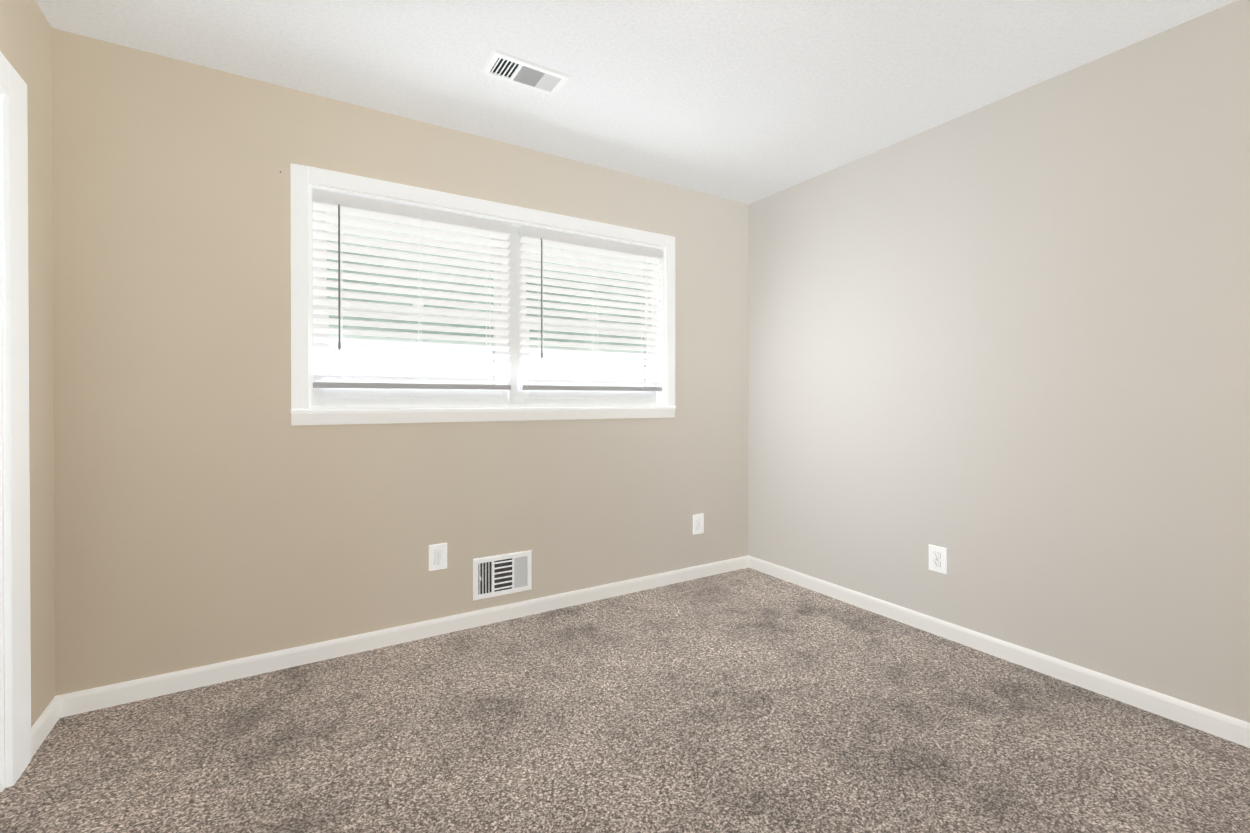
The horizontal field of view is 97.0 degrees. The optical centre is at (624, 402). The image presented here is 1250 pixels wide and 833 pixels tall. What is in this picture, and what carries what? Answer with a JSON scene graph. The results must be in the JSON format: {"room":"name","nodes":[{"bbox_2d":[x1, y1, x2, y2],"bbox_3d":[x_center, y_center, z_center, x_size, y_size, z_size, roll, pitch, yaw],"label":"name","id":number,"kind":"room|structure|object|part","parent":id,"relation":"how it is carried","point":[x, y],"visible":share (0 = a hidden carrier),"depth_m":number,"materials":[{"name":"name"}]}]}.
{"room":"empty bedroom","nodes":[
{"label":"empty bedroom","id":0,"kind":"room"},
{"bbox_2d":[0,0,54,750],"bbox_3d":[-1.244,-0.095,0.559,0.150,2.440,3.200,0,0,-32],"label":"wall","id":1,"kind":"structure","parent":0,"point":[25,39],"depth_m":1.84,"materials":[{"name":"beige paint"}]},
{"bbox_2d":[0,123,4,791],"bbox_3d":[-1.467,0.121,0.922,0.151,2.004,1.499,0,0,-32],"label":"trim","id":2,"kind":"structure","parent":1,"relation":"attached to","point":[2,769],"depth_m":1.59,"materials":[{"name":"white wood"}]},
{"bbox_2d":[0,52,30,787],"bbox_3d":[-1.395,0.069,0.966,0.018,2.108,1.770,0,0,-32],"label":"trim","id":3,"kind":"structure","parent":1,"relation":"attached to","point":[15,305],"depth_m":1.63,"materials":[{"name":"white wood"}]},
{"bbox_2d":[52,28,748,695],"bbox_3d":[-0.634,-0.107,2.908,3.660,2.440,0.150,0,0,-32],"label":"wall","id":4,"kind":"structure","parent":0,"point":[212,504],"depth_m":2.30,"materials":[{"name":"beige paint"}]},
{"bbox_2d":[43,556,746,730],"bbox_3d":[-0.591,1.075,2.844,3.360,0.076,0.015,0,0,-32],"label":"baseboard","id":5,"kind":"structure","parent":4,"relation":"attached to","point":[87,700],"depth_m":2.43,"materials":[{"name":"white wood"}]},
{"bbox_2d":[429,543,446,570],"bbox_3d":[-0.897,0.742,2.656,0.086,0.124,0.008,0,0,-32],"label":"outlet","id":6,"kind":"object","parent":4,"relation":"attached to","point":[437,556],"visible":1,"depth_m":2.65,"materials":[{"name":"plastic"}]},
{"bbox_2d":[290,164,675,425],"bbox_3d":[-0.588,-0.457,2.917,2.017,1.103,0.170,0,0,-32],"label":"window unit","id":7,"kind":"structure","parent":4,"relation":"in","point":[310,405],"depth_m":2.76,"materials":[{"name":"plastic"}]},
{"bbox_2d":[312,188,511,389],"bbox_3d":[-0.976,-0.495,2.635,0.898,0.862,0.074,0,0,-32],"label":"window blind","id":8,"kind":"object","parent":7,"relation":"attached to","point":[349,205],"visible":0.98,"depth_m":2.61,"materials":[{"name":"plastic"}]},
{"bbox_3d":[-0.980,-0.488,2.643,0.670,0.798,0.057,0,0,-32],"label":"ladder cord","id":9,"kind":"part","parent":8,"relation":"part of","materials":[{"name":"plastic"}]},
{"bbox_3d":[-0.565,0.035,2.883,2.017,0.016,0.085,0,0,-32],"label":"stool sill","id":10,"kind":"part","parent":7,"relation":"part of","materials":[{"name":"white wood"}]},
{"bbox_3d":[-0.612,-0.467,2.955,1.729,0.795,0.030,0,0,-32],"label":"glass","id":11,"kind":"part","parent":7,"relation":"part of","materials":[{"name":"clear glass"}]},
{"bbox_2d":[519,225,662,390],"bbox_3d":[-0.163,-0.498,3.139,0.898,0.862,0.074,0,0,-32],"label":"window blind","id":12,"kind":"object","parent":7,"relation":"attached to","point":[541,237],"visible":1,"depth_m":3.12,"materials":[{"name":"plastic"}]},
{"bbox_3d":[-0.168,-0.491,3.146,0.670,0.798,0.057,0,0,-32],"label":"ladder cord","id":13,"kind":"part","parent":12,"relation":"part of","materials":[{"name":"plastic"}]},
{"bbox_2d":[473,550,531,600],"bbox_3d":[-0.618,0.881,2.823,0.310,0.208,0.019,0,0,-32],"label":"air vent","id":14,"kind":"object","parent":4,"relation":"in","point":[499,575],"visible":1,"depth_m":2.82,"materials":[{"name":"white metal"}]},
{"bbox_2d":[693,514,703,533],"bbox_3d":[0.465,0.769,3.500,0.086,0.124,0.008,0,0,-32],"label":"outlet","id":15,"kind":"object","parent":4,"relation":"attached to","point":[698,523],"visible":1,"depth_m":3.50,"materials":[{"name":"plastic"}]},
{"bbox_2d":[0,568,1249,832],"bbox_3d":[0.248,1.170,1.491,3.660,0.100,3.500,0,0,-32],"label":"floor","id":16,"kind":"structure","parent":0,"point":[746,700],"depth_m":1.82,"materials":[{"name":"carpet"}]},
{"bbox_2d":[35,0,1236,203],"bbox_3d":[0.248,-1.370,1.477,3.660,0.100,3.500,0,0,-32],"label":"ceiling","id":17,"kind":"structure","parent":0,"point":[747,101],"depth_m":2.13,"materials":[{"name":"white paint"}]},
{"bbox_2d":[480,49,570,95],"bbox_3d":[-0.399,-1.318,2.228,0.320,0.011,0.172,0,0,-32],"label":"ceiling vent","id":18,"kind":"object","parent":17,"relation":"in","point":[500,65],"visible":1,"depth_m":2.21,"materials":[{"name":"white metal"}]},
{"bbox_2d":[748,0,1249,722],"bbox_3d":[1.779,-0.104,2.345,0.150,2.440,3.350,0,0,-32],"label":"wall","id":19,"kind":"structure","parent":0,"point":[1000,350],"depth_m":2.29,"materials":[{"name":"beige paint"}]},
{"bbox_2d":[929,544,946,573],"bbox_3d":[1.497,0.752,2.653,0.008,0.124,0.086,0,0,-32],"label":"outlet","id":20,"kind":"object","parent":19,"relation":"attached to","point":[937,558],"visible":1,"depth_m":2.65,"materials":[{"name":"plastic"}]},
{"bbox_2d":[747,555,1249,747],"bbox_3d":[1.667,1.077,2.376,0.015,0.076,3.150,0,0,-32],"label":"baseboard","id":21,"kind":"structure","parent":19,"relation":"attached to","point":[1226,727],"depth_m":2.28,"materials":[{"name":"white wood"}]},
{"label":"outside","id":22,"kind":"structure","parent":0,"visible":0},
{"bbox_2d":[326,213,643,386],"bbox_3d":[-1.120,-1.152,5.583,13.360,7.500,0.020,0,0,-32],"label":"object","id":23,"kind":"structure","parent":22,"point":[348,373],"depth_m":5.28,"materials":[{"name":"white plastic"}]}
]}

